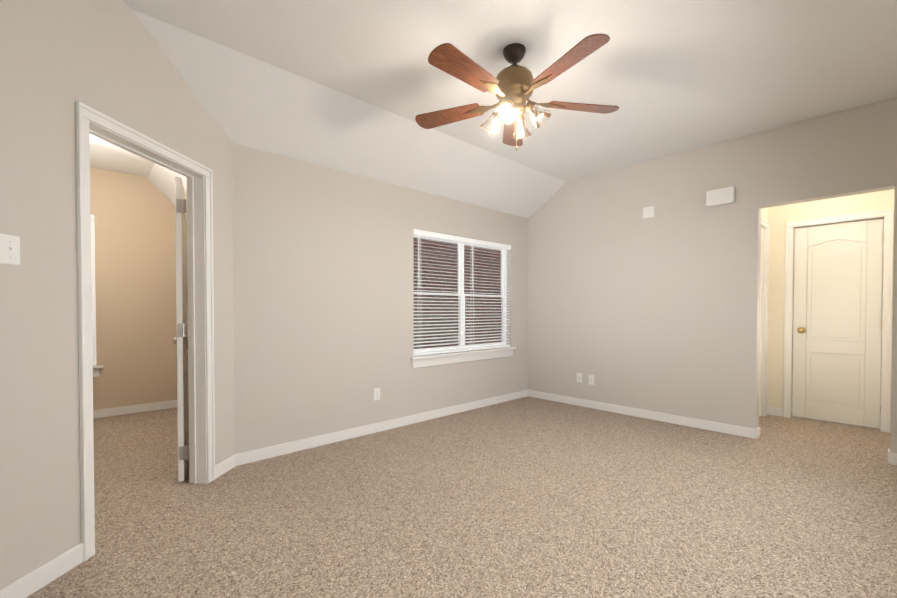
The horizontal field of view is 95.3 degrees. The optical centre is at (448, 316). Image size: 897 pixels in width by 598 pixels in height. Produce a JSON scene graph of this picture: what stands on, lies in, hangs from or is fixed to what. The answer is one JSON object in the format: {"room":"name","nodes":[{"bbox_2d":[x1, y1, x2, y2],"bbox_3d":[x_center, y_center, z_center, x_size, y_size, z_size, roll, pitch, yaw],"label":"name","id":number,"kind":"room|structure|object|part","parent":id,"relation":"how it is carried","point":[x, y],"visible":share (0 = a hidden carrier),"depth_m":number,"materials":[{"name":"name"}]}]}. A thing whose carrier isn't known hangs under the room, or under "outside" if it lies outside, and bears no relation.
{"room":"empty living room","nodes":[
{"label":"empty living room","id":0,"kind":"room"},
{"bbox_2d":[0,0,234,588],"bbox_3d":[-1.726,-0.352,2.085,0.120,2.950,2.201,0,1,5],"label":"wall","id":1,"kind":"structure","parent":0,"point":[60,58],"depth_m":1.77,"materials":[{"name":"grey paint"}]},
{"bbox_2d":[0,234,19,264],"bbox_3d":[-1.707,-0.260,1.589,0.054,0.114,0.049,-1,1,-43],"label":"light switch","id":2,"kind":"object","parent":1,"relation":"attached to","point":[9,249],"visible":1,"depth_m":1.59,"materials":[{"name":"white plastic"}]},
{"bbox_2d":[0,454,235,597],"bbox_3d":[-1.663,1.079,2.066,0.013,0.088,1.931,0,1,5],"label":"baseboard","id":3,"kind":"structure","parent":1,"relation":"attached to","point":[33,581],"depth_m":1.73,"materials":[{"name":"white"}]},
{"bbox_2d":[75,101,214,560],"bbox_3d":[-1.696,0.070,2.318,0.140,2.098,0.911,0,1,5],"label":"door frame","id":4,"kind":"structure","parent":1,"relation":"attached to","point":[85,115],"depth_m":2.52,"materials":[{"name":"white wood"}]},
{"bbox_2d":[173,177,188,481],"bbox_3d":[-1.966,0.086,3.030,0.175,2.020,0.778,-1,1,-30],"label":"door","id":5,"kind":"structure","parent":1,"relation":"in","point":[180,340],"depth_m":2.72,"materials":[{"name":"white wood"}]},
{"bbox_2d":[234,390,529,465],"bbox_3d":[-0.259,1.046,4.251,3.625,0.088,0.016,-1,1,-43],"label":"baseboard","id":6,"kind":"structure","parent":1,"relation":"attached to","point":[277,450],"depth_m":3.75,"materials":[{"name":"white wood"}]},
{"bbox_2d":[89,134,154,176],"bbox_3d":[-2.544,-1.589,3.014,1.500,0.065,3.595,-1,1,-43],"label":"ceiling","id":7,"kind":"structure","parent":0,"point":[106,155],"depth_m":4.10,"materials":[{"name":"white paint"}]},
{"bbox_2d":[90,167,176,409],"bbox_3d":[-3.765,-0.388,4.433,1.620,2.950,0.120,-1,1,-43],"label":"wall","id":8,"kind":"structure","parent":0,"point":[135,279],"depth_m":4.57,"materials":[{"name":"beige paint"}]},
{"bbox_2d":[91,218,95,364],"bbox_3d":[-4.050,-0.275,4.204,0.630,1.610,0.060,-1,1,-43],"label":"window","id":9,"kind":"structure","parent":8,"relation":"in","point":[94,289],"depth_m":4.39,"materials":[{"name":"white"}]},
{"bbox_2d":[93,365,102,376],"bbox_3d":[-3.992,0.589,4.155,0.730,0.115,0.100,-1,1,-43],"label":"window sill","id":10,"kind":"structure","parent":8,"relation":"attached to","point":[96,370],"depth_m":4.35,"materials":[{"name":"white"}]},
{"bbox_2d":[93,400,176,418],"bbox_3d":[-3.753,1.044,4.376,1.470,0.088,0.013,-1,1,-43],"label":"baseboard","id":11,"kind":"structure","parent":8,"relation":"attached to","point":[108,412],"depth_m":4.57,"materials":[{"name":"white wood"}]},
{"bbox_2d":[147,163,186,204],"bbox_3d":[-2.545,-1.425,3.906,0.290,0.290,2.290,-1,1,-43],"label":"ceiling","id":12,"kind":"structure","parent":0,"point":[161,178],"depth_m":4.40,"materials":[{"name":"white paint"}]},
{"bbox_2d":[132,10,565,217],"bbox_3d":[-0.294,-1.563,3.813,4.458,0.582,0.590,-1,1,-43],"label":"ceiling","id":13,"kind":"structure","parent":0,"point":[248,101],"depth_m":3.22,"materials":[{"name":"white paint"}]},
{"bbox_2d":[232,143,527,453],"bbox_3d":[-0.303,-0.386,4.308,3.820,2.950,0.160,-1,1,-43],"label":"wall","id":14,"kind":"structure","parent":0,"point":[323,280],"depth_m":3.57,"materials":[{"name":"grey paint"}]},
{"bbox_2d":[374,388,379,400],"bbox_3d":[-0.676,0.736,3.865,0.070,0.114,0.005,-1,1,-43],"label":"outlet","id":15,"kind":"object","parent":14,"relation":"attached to","point":[375,393],"visible":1,"depth_m":3.86,"materials":[{"name":"white plastic"}]},
{"bbox_2d":[413,235,506,351],"bbox_3d":[0.150,-0.251,4.779,1.593,1.305,0.060,-1,1,-43],"label":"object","id":16,"kind":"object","parent":14,"relation":"in","point":[479,279],"depth_m":4.72,"materials":[{"name":"white plastic"}]},
{"bbox_2d":[413,229,467,355],"bbox_3d":[-0.079,-0.247,4.446,0.788,1.299,0.066,-1,1,-43],"label":"window blinds","id":17,"kind":"object","parent":16,"relation":"attached to","point":[434,235],"visible":0.83,"depth_m":4.45,"materials":[{"name":"white plastic"}]},
{"bbox_3d":[0.150,-0.251,4.779,1.593,1.305,0.060,-1,1,-43],"label":"main window vinyl frame","id":18,"kind":"part","parent":16,"relation":"part of","materials":[{"name":"white plastic"}]},
{"bbox_2d":[465,238,510,350],"bbox_3d":[0.498,-0.255,4.983,0.788,1.299,0.066,-1,1,-43],"label":"window blinds","id":19,"kind":"object","parent":16,"relation":"attached to","point":[488,244],"visible":0.9,"depth_m":4.94,"materials":[{"name":"white plastic"}]},
{"bbox_2d":[410,347,516,367],"bbox_3d":[0.214,0.460,4.721,1.683,0.115,0.130,-1,1,-43],"label":"window sill","id":20,"kind":"structure","parent":14,"relation":"attached to","point":[441,359],"depth_m":4.58,"materials":[{"name":"white wood"}]},
{"bbox_2d":[26,396,896,597],"bbox_3d":[0.101,1.148,3.737,6.800,0.100,6.700,-1,1,-43],"label":"floor","id":21,"kind":"structure","parent":0,"point":[528,497],"depth_m":2.32,"materials":[{"name":"carpet"}]},
{"bbox_2d":[121,0,896,181],"bbox_3d":[-0.357,-1.736,3.267,5.290,0.220,6.440,-1,1,-43],"label":"ceiling","id":22,"kind":"structure","parent":0,"point":[669,77],"depth_m":2.55,"materials":[{"name":"white paint"}]},
{"bbox_2d":[415,34,618,150],"bbox_3d":[0.372,-1.323,2.444,1.266,0.580,1.303,-1,1,-43],"label":"ceiling fan","id":23,"kind":"object","parent":22,"relation":"hanging from","point":[514,85],"visible":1,"depth_m":2.39,"materials":[{"name":"brown wood"}]},
{"bbox_3d":[0.399,-1.357,2.482,0.232,0.256,0.232,-1,1,-43],"label":"motor","id":24,"kind":"part","parent":23,"relation":"part of","materials":[{"name":"gold metal"}]},
{"bbox_2d":[528,97,896,452],"bbox_3d":[2.417,-0.383,4.101,0.120,2.950,3.850,-1,1,-43],"label":"wall","id":25,"kind":"structure","parent":0,"point":[631,307],"depth_m":4.11,"materials":[{"name":"grey paint"}]},
{"bbox_2d":[577,373,581,382],"bbox_3d":[1.578,0.739,4.928,0.005,0.114,0.070,-1,1,-43],"label":"outlet","id":26,"kind":"object","parent":25,"relation":"attached to","point":[580,377],"visible":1,"depth_m":4.92,"materials":[{"name":"white plastic"}]},
{"bbox_2d":[588,375,593,384],"bbox_3d":[1.683,0.746,4.816,0.005,0.114,0.070,-1,1,-43],"label":"outlet","id":27,"kind":"object","parent":25,"relation":"attached to","point":[590,381],"visible":1,"depth_m":4.81,"materials":[{"name":"white plastic"}]},
{"bbox_2d":[530,390,755,438],"bbox_3d":[1.919,1.041,4.560,0.013,0.088,2.450,-1,1,-43],"label":"baseboard","id":28,"kind":"structure","parent":25,"relation":"attached to","point":[680,420],"depth_m":4.30,"materials":[{"name":"white wood"}]},
{"bbox_2d":[643,206,654,218],"bbox_3d":[2.116,-1.101,4.319,0.009,0.116,0.116,-1,1,-43],"label":"plate","id":29,"kind":"object","parent":25,"relation":"attached to","point":[648,212],"visible":1,"depth_m":4.32,"materials":[{"name":"white plastic"}]},
{"bbox_2d":[706,186,734,206],"bbox_3d":[2.544,-1.120,3.826,0.054,0.148,0.224,-1,1,-43],"label":"door chime","id":30,"kind":"object","parent":25,"relation":"attached to","point":[720,196],"visible":1,"depth_m":3.80,"materials":[{"name":"white plastic"}]},
{"bbox_2d":[756,407,889,463],"bbox_3d":[3.445,1.053,3.774,1.150,0.088,1.000,-1,1,-43],"label":"baseboard","id":31,"kind":"structure","parent":25,"relation":"attached to","point":[773,411],"depth_m":4.44,"materials":[{"name":"white wood"}]},
{"bbox_2d":[890,453,896,464],"bbox_3d":[3.444,1.066,2.920,0.016,0.088,0.390,-1,1,-43],"label":"baseboard","id":32,"kind":"structure","parent":25,"relation":"attached to","point":[893,456],"depth_m":3.05,"materials":[{"name":"white wood"}]},
{"bbox_2d":[761,207,768,222],"bbox_3d":[3.107,-0.385,4.203,1.030,2.950,0.120,-1,1,-43],"label":"wall","id":33,"kind":"structure","parent":0,"point":[764,213],"depth_m":4.38,"materials":[{"name":"beige paint"}]},
{"bbox_2d":[759,227,763,416],"bbox_3d":[3.168,0.069,4.181,0.674,2.020,0.105,-1,1,-43],"label":"hall door","id":34,"kind":"structure","parent":33,"relation":"in","point":[761,324],"depth_m":4.37,"materials":[{"name":"white wood"}]},
{"bbox_2d":[761,218,768,416],"bbox_3d":[3.133,0.041,4.220,0.806,2.098,0.140,-1,1,-43],"label":"door frame","id":35,"kind":"structure","parent":33,"relation":"attached to","point":[765,223],"depth_m":4.42,"materials":[{"name":"white wood"}]},
{"bbox_2d":[767,189,894,432],"bbox_3d":[3.910,-0.384,4.185,0.120,2.950,1.240,-1,1,-43],"label":"wall","id":36,"kind":"structure","parent":0,"point":[779,216],"depth_m":4.43,"materials":[{"name":"beige paint"}]},
{"bbox_2d":[792,218,883,428],"bbox_3d":[3.920,0.069,4.141,0.105,2.020,0.662,-1,1,-43],"label":"door","id":37,"kind":"structure","parent":36,"relation":"in","point":[837,309],"depth_m":4.14,"materials":[{"name":"white wood"}]},
{"bbox_3d":[3.729,0.147,4.321,0.070,0.066,0.066,-1,1,-43],"label":"knob","id":38,"kind":"part","parent":37,"relation":"part of","materials":[{"name":"gold metal"}]},
{"bbox_2d":[783,209,893,432],"bbox_3d":[3.930,0.041,4.155,0.140,2.101,0.786,-1,1,-43],"label":"door frame","id":39,"kind":"structure","parent":36,"relation":"attached to","point":[888,214],"depth_m":3.95,"materials":[{"name":"white wood"}]},
{"bbox_3d":[-4.008,-0.275,4.159,0.618,1.604,0.055,-1,1,-43],"label":"rails","id":40,"kind":"object","parent":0,"visible":0},
{"bbox_2d":[91,220,94,363],"bbox_3d":[-4.008,-0.255,4.160,0.610,1.550,0.028,-1,1,-43],"label":"window blinds slats","id":41,"kind":"object","parent":40,"relation":"hanging from","point":[93,299],"visible":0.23,"depth_m":4.36,"materials":[{"name":"white"}]}
]}

